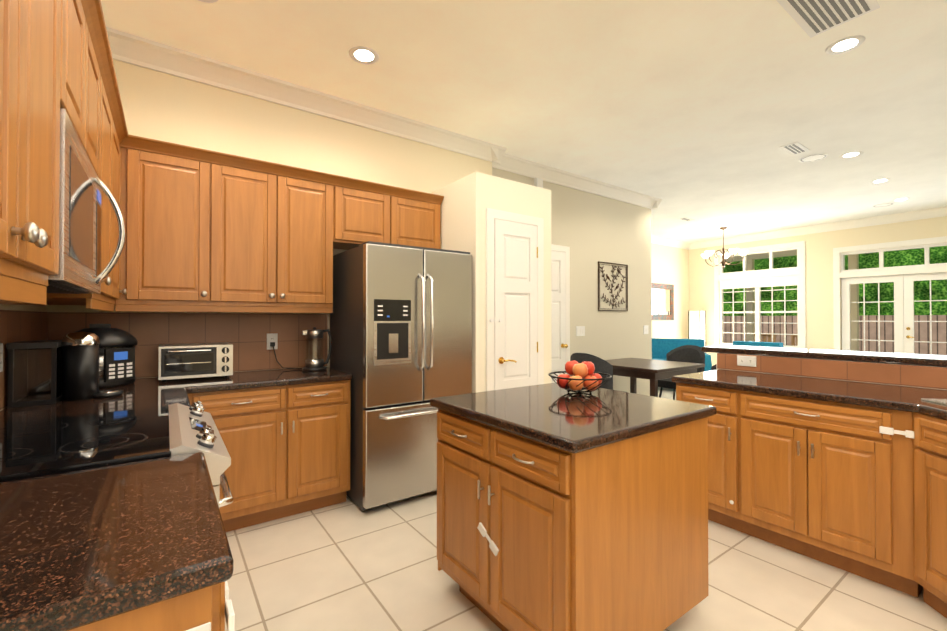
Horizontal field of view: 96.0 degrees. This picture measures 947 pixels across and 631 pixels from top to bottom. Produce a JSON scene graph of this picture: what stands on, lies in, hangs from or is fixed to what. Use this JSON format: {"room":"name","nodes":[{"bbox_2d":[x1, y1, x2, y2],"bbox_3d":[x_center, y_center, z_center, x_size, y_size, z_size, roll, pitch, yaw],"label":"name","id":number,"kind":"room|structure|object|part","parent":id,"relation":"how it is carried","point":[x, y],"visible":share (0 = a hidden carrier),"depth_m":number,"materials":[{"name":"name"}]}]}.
{"room":"kitchen and dining room","nodes":[
{"label":"kitchen and dining room","id":0,"kind":"room"},
{"bbox_2d":[0,59,946,410],"bbox_3d":[3.019,-0.198,3.936,10.930,3.050,7.900,0,-1,-36],"label":"wall","id":1,"kind":"structure","parent":0,"point":[590,229],"depth_m":5.32,"materials":[{"name":"beige paint"}]},
{"bbox_2d":[0,343,2,371],"bbox_3d":[-1.954,0.179,1.760,0.008,0.120,0.075,0,-1,-36],"label":"outlet","id":2,"kind":"object","parent":1,"relation":"attached to","point":[1,344],"depth_m":1.77,"materials":[{"name":"white plastic"}]},
{"bbox_2d":[0,310,51,409],"bbox_3d":[-1.644,0.186,1.317,0.003,0.420,2.899,0,-1,-36],"label":"backsplash","id":3,"kind":"structure","parent":1,"relation":"attached to","point":[15,326],"depth_m":1.99,"materials":[{"name":"brown tile"}]},
{"bbox_2d":[0,0,71,291],"bbox_3d":[-0.957,-0.553,0.665,0.348,0.963,0.744,0,-1,-36],"label":"upper cabinet","id":4,"kind":"object","parent":1,"relation":"attached to","point":[55,56],"depth_m":0.84,"materials":[{"name":"brown wood"}]},
{"bbox_2d":[0,72,119,303],"bbox_3d":[-1.773,-0.544,1.800,0.348,0.963,0.517,0,-1,-36],"label":"upper cabinet","id":5,"kind":"object","parent":1,"relation":"attached to","point":[111,113],"depth_m":1.90,"materials":[{"name":"brown wood"}]},
{"bbox_2d":[28,124,123,307],"bbox_3d":[-2.005,-0.541,2.123,0.348,0.963,0.520,0,-1,-36],"label":"upper cabinet","id":6,"kind":"object","parent":1,"relation":"attached to","point":[119,127],"depth_m":2.31,"materials":[{"name":"brown wood"}]},
{"bbox_2d":[72,0,95,163],"bbox_3d":[-1.304,-0.778,1.150,0.348,0.505,0.445,0,-1,-36],"label":"upper cabinet","id":7,"kind":"object","parent":1,"relation":"attached to","point":[83,11],"depth_m":1.37,"materials":[{"name":"brown wood"}]},
{"bbox_2d":[47,108,125,293],"bbox_3d":[-1.360,-0.300,1.305,0.439,0.437,0.748,0,-1,-36],"label":"over-the-range microwave","id":8,"kind":"object","parent":7,"relation":"attached to","point":[82,185],"visible":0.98,"depth_m":1.27,"materials":[{"name":"grey metal"}]},
{"bbox_2d":[92,20,107,182],"bbox_3d":[-1.493,-0.776,1.412,0.348,0.505,0.444,0,-1,-36],"label":"upper cabinet","id":9,"kind":"object","parent":1,"relation":"attached to","point":[101,60],"depth_m":1.67,"materials":[{"name":"brown wood"}]},
{"bbox_2d":[115,134,222,309],"bbox_3d":[-1.912,-0.537,2.700,0.517,0.963,0.348,0,-1,-36],"label":"upper cabinet","id":10,"kind":"object","parent":1,"relation":"attached to","point":[209,231],"depth_m":2.56,"materials":[{"name":"brown wood"}]},
{"bbox_2d":[52,312,327,377],"bbox_3d":[-1.821,0.199,2.973,1.589,0.420,0.003,0,-1,-36],"label":"backsplash","id":11,"kind":"structure","parent":1,"relation":"attached to","point":[245,334],"depth_m":3.01,"materials":[{"name":"brown tile"}]},
{"bbox_2d":[267,333,277,349],"bbox_3d":[-1.505,0.201,3.192,0.075,0.120,0.008,0,-1,-36],"label":"outlet","id":12,"kind":"object","parent":1,"relation":"attached to","point":[271,337],"depth_m":3.19,"materials":[{"name":"white plastic"}]},
{"bbox_2d":[223,153,334,309],"bbox_3d":[-1.462,-0.534,3.024,0.833,0.963,0.348,0,-1,-36],"label":"upper cabinet","id":13,"kind":"object","parent":1,"relation":"attached to","point":[279,219],"depth_m":2.90,"materials":[{"name":"brown wood"}]},
{"bbox_2d":[335,175,398,249],"bbox_3d":[-0.917,-0.775,3.418,0.510,0.475,0.348,0,-1,-36],"label":"upper cabinet","id":14,"kind":"object","parent":1,"relation":"attached to","point":[365,211],"depth_m":3.27,"materials":[{"name":"brown wood"}]},
{"bbox_2d":[399,187,442,248],"bbox_3d":[-0.590,-0.773,3.653,0.535,0.475,0.348,0,-1,-36],"label":"upper cabinet","id":15,"kind":"object","parent":1,"relation":"attached to","point":[419,212],"depth_m":3.54,"materials":[{"name":"brown wood"}]},
{"bbox_2d":[106,27,946,249],"bbox_3d":[3.019,-1.656,3.948,10.630,0.132,7.600,0,-1,-36],"label":"crown molding","id":16,"kind":"structure","parent":1,"relation":"attached to","point":[125,47],"depth_m":3.66,"materials":[{"name":"white wood"}]},
{"bbox_2d":[534,178,542,187],"bbox_3d":[0.756,-1.519,4.960,0.100,0.110,0.051,0,-1,-36],"label":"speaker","id":17,"kind":"object","parent":1,"relation":"attached to","point":[538,182],"visible":0.77,"depth_m":4.93},
{"bbox_2d":[551,244,569,382],"bbox_3d":[0.885,0.249,5.006,0.790,2.175,0.099,0,-1,-36],"label":"hall door","id":18,"kind":"structure","parent":1,"relation":"in","point":[560,292],"depth_m":5.17,"materials":[{"name":"white wood"}]},
{"bbox_2d":[576,326,584,335],"bbox_3d":[1.357,0.210,5.404,0.165,0.125,0.009,0,-1,-36],"label":"light switch","id":19,"kind":"object","parent":1,"relation":"attached to","point":[580,330],"depth_m":5.40,"materials":[{"name":"white plastic"}]},
{"bbox_2d":[598,261,627,310],"bbox_3d":[1.901,-0.372,5.792,0.640,0.650,0.018,0,-1,-36],"label":"picture","id":20,"kind":"object","parent":1,"relation":"attached to","point":[613,276],"visible":0.94,"depth_m":5.78,"materials":[{"name":"brown metal"}]},
{"bbox_2d":[643,325,647,333],"bbox_3d":[2.526,0.222,6.245,0.120,0.125,0.009,0,-1,-36],"label":"light switch","id":21,"kind":"object","parent":1,"relation":"attached to","point":[645,327],"depth_m":6.23,"materials":[{"name":"white plastic"}]},
{"bbox_2d":[651,283,673,319],"bbox_3d":[4.080,-0.277,9.363,1.130,0.800,0.025,0,-1,-36],"label":"mirror","id":22,"kind":"object","parent":1,"relation":"attached to","point":[662,301],"visible":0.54,"depth_m":9.43,"materials":[{"name":"mirror"}]},
{"bbox_2d":[713,241,806,348],"bbox_3d":[5.966,-0.328,8.977,0.160,2.195,1.730,0,-1,-36],"label":"window","id":23,"kind":"structure","parent":1,"relation":"in","point":[771,277],"depth_m":8.91,"materials":[{"name":"white wood"}]},
{"bbox_2d":[833,236,946,354],"bbox_3d":[7.259,0.057,7.200,0.132,2.595,1.840,0,-1,-36],"label":"french door","id":24,"kind":"structure","parent":1,"relation":"in","point":[903,278],"depth_m":7.29,"materials":[{"name":"white wood"}]},
{"bbox_2d":[430,172,551,392],"bbox_3d":[0.106,0.117,3.845,0.822,2.420,0.839,0,-1,-36],"label":"wall","id":25,"kind":"structure","parent":0,"point":[468,200],"depth_m":3.42,"materials":[{"name":"beige paint"}]},
{"bbox_2d":[486,208,543,390],"bbox_3d":[0.366,0.249,3.462,0.610,2.150,0.080,0,-1,-36],"label":"pantry door","id":26,"kind":"structure","parent":25,"relation":"in","point":[514,300],"depth_m":3.46,"materials":[{"name":"white wood"}]},
{"bbox_2d":[101,0,946,242],"bbox_3d":[3.019,-1.772,3.949,11.030,0.100,8.000,0,-1,-36],"label":"ceiling","id":27,"kind":"structure","parent":0,"point":[700,112],"depth_m":3.19,"materials":[{"name":"paint"}]},
{"bbox_2d":[198,0,217,2],"bbox_3d":[-1.463,-1.734,2.277,0.195,0.004,0.195,0,-1,-45],"label":"recessed light","id":28,"kind":"object","parent":27,"relation":"in","point":[207,1],"depth_m":2.36,"materials":[{"name":"white paint"}]},
{"bbox_2d":[349,46,378,63],"bbox_3d":[-0.732,-1.729,2.852,0.195,0.004,0.195,0,-1,-42],"label":"recessed light","id":29,"kind":"object","parent":27,"relation":"in","point":[362,55],"depth_m":2.85,"materials":[{"name":"white paint"}]},
{"bbox_2d":[678,217,693,220],"bbox_3d":[3.762,-1.687,7.563,0.320,0.009,0.140,0,-1,-36],"label":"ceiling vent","id":30,"kind":"object","parent":27,"relation":"in","point":[684,218],"depth_m":7.55,"materials":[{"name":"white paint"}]},
{"bbox_2d":[701,227,747,267],"bbox_3d":[4.830,-1.289,8.305,0.817,0.791,0.784,0,-1,-36],"label":"chandelier","id":31,"kind":"object","parent":27,"relation":"hanging from","point":[733,252],"visible":1,"depth_m":8.23,"materials":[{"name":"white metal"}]},
{"bbox_2d":[779,142,809,154],"bbox_3d":[3.320,-1.714,4.412,0.360,0.009,0.160,0,-1,-36],"label":"ceiling vent","id":32,"kind":"object","parent":27,"relation":"in","point":[794,148],"depth_m":4.40,"materials":[{"name":"white metal"}]},
{"bbox_2d":[799,154,827,161],"bbox_3d":[3.722,-1.715,4.676,0.249,0.004,0.249,0,-1,-42],"label":"recessed light","id":33,"kind":"object","parent":27,"relation":"in","point":[814,157],"depth_m":4.66,"materials":[{"name":"white paint"}]},
{"bbox_2d":[776,0,879,37],"bbox_3d":[1.944,-1.731,2.351,0.620,0.009,0.320,0,-1,-36],"label":"ceiling vent","id":34,"kind":"object","parent":27,"relation":"in","point":[812,18],"depth_m":2.43,"materials":[{"name":"white metal"}]},
{"bbox_2d":[825,35,864,54],"bbox_3d":[2.389,-1.730,2.744,0.195,0.004,0.195,0,-1,18],"label":"recessed light","id":35,"kind":"object","parent":27,"relation":"in","point":[846,44],"depth_m":2.74,"materials":[{"name":"white paint"}]},
{"bbox_2d":[839,151,862,157],"bbox_3d":[4.058,-1.715,4.585,0.195,0.004,0.195,0,-1,30],"label":"recessed light","id":36,"kind":"object","parent":27,"relation":"in","point":[851,154],"depth_m":4.57,"materials":[{"name":"white paint"}]},
{"bbox_2d":[870,178,890,183],"bbox_3d":[5.203,-1.708,5.459,0.195,0.004,0.195,0,-1,-42],"label":"recessed light","id":37,"kind":"object","parent":27,"relation":"in","point":[887,179],"depth_m":5.47,"materials":[{"name":"white paint"}]},
{"bbox_2d":[872,203,893,206],"bbox_3d":[6.352,-1.698,6.618,0.249,0.004,0.249,0,-1,18],"label":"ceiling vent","id":38,"kind":"object","parent":27,"relation":"in","point":[883,204],"depth_m":6.59,"materials":[{"name":"white paint"}]},
{"bbox_2d":[892,198,909,201],"bbox_3d":[6.333,-1.700,6.320,0.195,0.004,0.195,0,-1,-45],"label":"recessed light","id":39,"kind":"object","parent":27,"relation":"in","point":[901,199],"depth_m":6.31,"materials":[{"name":"white paint"}]},
{"bbox_2d":[225,387,946,630],"bbox_3d":[3.019,1.377,3.923,11.030,0.100,8.000,0,-1,-36],"label":"floor","id":40,"kind":"structure","parent":0,"point":[349,564],"depth_m":2.07,"materials":[{"name":"tile"}]},
{"bbox_2d":[0,401,232,506],"bbox_3d":[-1.234,0.820,1.386,0.737,0.912,0.752,0,-1,-36],"label":"range","id":41,"kind":"object","parent":40,"relation":"on","point":[34,448],"visible":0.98,"depth_m":1.30,"materials":[{"name":"grey glass"}]},
{"bbox_2d":[69,581,234,630],"bbox_3d":[-0.841,0.867,0.775,0.678,0.869,0.674,0,-1,-36],"label":"base cabinet","id":42,"kind":"object","parent":40,"relation":"on","point":[209,608],"visible":0.19,"depth_m":0.67,"materials":[{"name":"brown wood"}]},
{"bbox_2d":[0,452,233,630],"bbox_3d":[-0.850,0.411,0.773,0.656,0.040,0.681,0,-1,-36],"label":"countertop","id":43,"kind":"structure","parent":42,"relation":"on","point":[82,548],"depth_m":0.73,"materials":[{"name":"black stone"}]},
{"bbox_2d":[188,380,350,531],"bbox_3d":[-1.387,0.884,2.894,0.940,0.869,0.628,0,-1,-36],"label":"base cabinet","id":44,"kind":"object","parent":40,"relation":"on","point":[288,448],"visible":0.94,"depth_m":2.69,"materials":[{"name":"brown wood"}]},
{"bbox_2d":[330,241,471,510],"bbox_3d":[-0.557,0.422,3.311,0.856,1.800,0.831,0,-1,-36],"label":"fridge","id":45,"kind":"object","parent":40,"relation":"on","point":[401,327],"visible":0.73,"depth_m":2.96,"materials":[{"name":"silver metal"}]},
{"bbox_2d":[437,409,707,630],"bbox_3d":[0.406,0.876,1.943,0.910,0.869,0.854,0,-1,-36],"label":"kitchen island","id":46,"kind":"object","parent":40,"relation":"on","point":[532,535],"visible":0.98,"depth_m":1.59,"materials":[{"name":"brown wood"}]},
{"bbox_2d":[430,383,716,452],"bbox_3d":[0.426,0.421,1.959,0.927,0.040,0.903,0,-1,-36],"label":"island countertop","id":47,"kind":"structure","parent":46,"relation":"on","point":[555,415],"depth_m":1.75,"materials":[{"name":"black stone"}]},
{"bbox_2d":[548,359,611,393],"bbox_3d":[0.548,0.318,2.204,0.319,0.170,0.319,0,-1,-36],"label":"fruit bowl","id":48,"kind":"object","parent":47,"relation":"on","point":[586,376],"visible":1,"depth_m":2.14,"materials":[{"name":"red food"}]},
{"bbox_2d":[570,353,624,391],"bbox_3d":[1.351,0.870,4.649,0.573,0.932,0.520,0,-1,-36],"label":"dining chair","id":49,"kind":"object","parent":40,"relation":"on","point":[602,366],"visible":0.17,"depth_m":4.39,"materials":[{"name":"black plastic"}]},
{"bbox_2d":[605,358,704,396],"bbox_3d":[2.016,0.957,5.090,1.000,0.760,0.980,0,-1,-36],"label":"table","id":50,"kind":"object","parent":40,"relation":"on","point":[651,370],"visible":0.54,"depth_m":4.78,"materials":[{"name":"brown wood"}]},
{"bbox_2d":[658,345,704,399],"bbox_3d":[2.718,0.878,5.583,0.555,0.932,0.518,0,-1,-36],"label":"dining chair","id":51,"kind":"object","parent":40,"relation":"on","point":[691,353],"visible":0.27,"depth_m":5.68,"materials":[{"name":"black plastic"}]},
{"bbox_2d":[652,338,711,370],"bbox_3d":[3.541,0.911,7.936,1.450,0.900,0.840,0,-1,19],"label":"sofa","id":52,"kind":"object","parent":40,"relation":"on","point":[662,348],"visible":0.1,"depth_m":8.08,"materials":[{"name":"fabric"}]},
{"bbox_2d":[688,311,705,352],"bbox_3d":[5.028,0.645,9.588,0.280,1.460,0.280,0,-1,-36],"label":"floor lamp","id":53,"kind":"object","parent":40,"relation":"on","point":[696,324],"visible":0.33,"depth_m":9.52,"materials":[{"name":"white plastic"}]},
{"bbox_2d":[676,383,719,523],"bbox_3d":[1.735,0.884,2.833,0.668,0.868,0.456,0,-1,-36],"label":"base cabinet","id":54,"kind":"object","parent":40,"relation":"on","point":[698,394],"depth_m":2.65,"materials":[{"name":"brown wood"}]},
{"bbox_2d":[733,341,782,347],"bbox_3d":[4.966,0.905,7.274,0.840,0.900,0.720,0,-1,-36],"label":"armchair","id":55,"kind":"object","parent":40,"relation":"on","point":[761,344],"depth_m":7.00,"materials":[{"name":"fabric"}]},
{"bbox_2d":[716,388,899,587],"bbox_3d":[2.012,0.880,2.402,0.722,0.868,0.843,0,-1,-36],"label":"base cabinet","id":56,"kind":"object","parent":40,"relation":"on","point":[858,490],"depth_m":2.25,"materials":[{"name":"brown wood"}]},
{"bbox_2d":[716,353,946,389],"bbox_3d":[2.543,0.800,2.403,0.140,1.029,2.180,0,-1,-36],"label":"backsplash","id":57,"kind":"structure","parent":40,"relation":"on","point":[930,377],"depth_m":2.63,"materials":[{"name":"brown tile"}]},
{"bbox_2d":[737,355,755,366],"bbox_3d":[1.968,0.335,3.077,0.008,0.075,0.125,0,-1,-36],"label":"outlet","id":58,"kind":"object","parent":57,"relation":"attached to","point":[750,361],"depth_m":3.08,"materials":[{"name":"white plastic"}]},
{"bbox_2d":[701,345,946,366],"bbox_3d":[2.627,0.266,2.542,0.430,0.040,2.300,0,-1,-36],"label":"bar","id":59,"kind":"object","parent":57,"relation":"on","point":[903,358],"visible":1,"depth_m":2.71,"materials":[{"name":"black stone"}]},
{"bbox_2d":[888,411,946,617],"bbox_3d":[2.408,0.874,1.615,0.998,0.868,1.000,0,-1,-36],"label":"base cabinet","id":60,"kind":"object","parent":40,"relation":"on","point":[917,442],"depth_m":1.89,"materials":[{"name":"brown wood"}]},
{"bbox_2d":[671,369,946,419],"bbox_3d":[2.075,0.422,2.056,1.028,0.040,2.158,0,-1,-36],"label":"countertop","id":61,"kind":"structure","parent":60,"relation":"on","point":[895,397],"depth_m":2.33,"materials":[{"name":"black stone"}]},
{"bbox_2d":[921,398,946,404],"bbox_3d":[2.434,0.203,1.777,0.720,0.391,0.480,0,0,9],"label":"sink","id":62,"kind":"object","parent":61,"relation":"in","point":[942,401],"visible":1,"depth_m":1.96,"materials":[{"name":"silver metal"}]},
{"bbox_3d":[-1.852,0.878,2.181,0.678,0.869,1.238,0,-1,-36],"label":"base cabinet","id":63,"kind":"object","parent":40,"relation":"on","visible":0},
{"bbox_2d":[0,367,351,422],"bbox_3d":[-1.475,0.425,2.455,1.606,0.040,1.244,0,-1,-36],"label":"countertop","id":64,"kind":"structure","parent":63,"relation":"on","point":[144,393],"depth_m":2.33,"materials":[{"name":"black stone"}]},
{"bbox_2d":[6,331,122,407],"bbox_3d":[-1.925,0.241,2.051,0.382,0.320,0.288,0,-1,-36],"label":"brewer","id":65,"kind":"object","parent":64,"relation":"on","point":[44,372],"visible":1,"depth_m":1.92,"materials":[{"name":"black plastic"}]},
{"bbox_2d":[75,324,137,387],"bbox_3d":[-2.136,0.229,2.441,0.336,0.350,0.357,0,-1,-36],"label":"coffee maker","id":66,"kind":"object","parent":64,"relation":"on","point":[116,357],"visible":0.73,"depth_m":2.38,"materials":[{"name":"black plastic"}]},
{"bbox_2d":[158,342,232,381],"bbox_3d":[-1.779,0.299,2.737,0.385,0.214,0.336,0,-1,-36],"label":"toaster oven","id":67,"kind":"object","parent":64,"relation":"on","point":[188,360],"visible":1,"depth_m":2.62,"materials":[{"name":"silver metal"}]},
{"bbox_2d":[270,327,331,370],"bbox_3d":[-1.269,0.253,3.175,0.394,0.315,0.293,0,-1,-36],"label":"kettle","id":68,"kind":"object","parent":64,"relation":"on","point":[313,364],"visible":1,"depth_m":3.13,"materials":[{"name":"silver metal"}]},
{"bbox_3d":[-1.368,0.307,3.174,0.233,0.201,0.178,0,-1,-36],"label":"cord","id":69,"kind":"part","parent":68,"relation":"part of","materials":[{"name":"black plastic"}]},
{"label":"outside","id":70,"kind":"structure","parent":0,"visible":0},
{"bbox_2d":[723,246,946,315],"bbox_3d":[10.793,-1.871,10.036,0.100,7.500,16.000,0,-1,-36],"label":"trees","id":71,"kind":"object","parent":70,"point":[907,257],"depth_m":10.82,"materials":[{"name":"green plant"}]},
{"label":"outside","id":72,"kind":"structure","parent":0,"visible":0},
{"bbox_2d":[724,250,858,350],"bbox_3d":[8.987,-0.072,8.722,4.350,3.120,16.000,0,-1,-36],"label":"patio","id":73,"kind":"structure","parent":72,"point":[853,261],"depth_m":10.27,"materials":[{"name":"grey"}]},
{"bbox_2d":[754,334,776,341],"bbox_3d":[6.744,0.926,9.995,0.445,0.940,0.500,0,-1,-36],"label":"outdoor chair","id":74,"kind":"object","parent":73,"relation":"on","point":[769,337],"visible":0.12,"depth_m":10.04,"materials":[{"name":"brown wood"}]},
{"bbox_2d":[791,335,797,345],"bbox_3d":[7.182,0.921,9.386,0.445,0.940,0.500,0,-1,-36],"label":"outdoor chair","id":75,"kind":"object","parent":73,"relation":"on","point":[793,340],"visible":0.15,"depth_m":9.63,"materials":[{"name":"brown wood"}]},
{"bbox_2d":[723,315,946,354],"bbox_3d":[10.046,0.703,9.477,0.060,1.378,16.000,0,-1,-36],"label":"fence","id":76,"kind":"object","parent":73,"relation":"on","point":[922,331],"visible":0.33,"depth_m":10.13,"materials":[{"name":"wood"}]}
]}

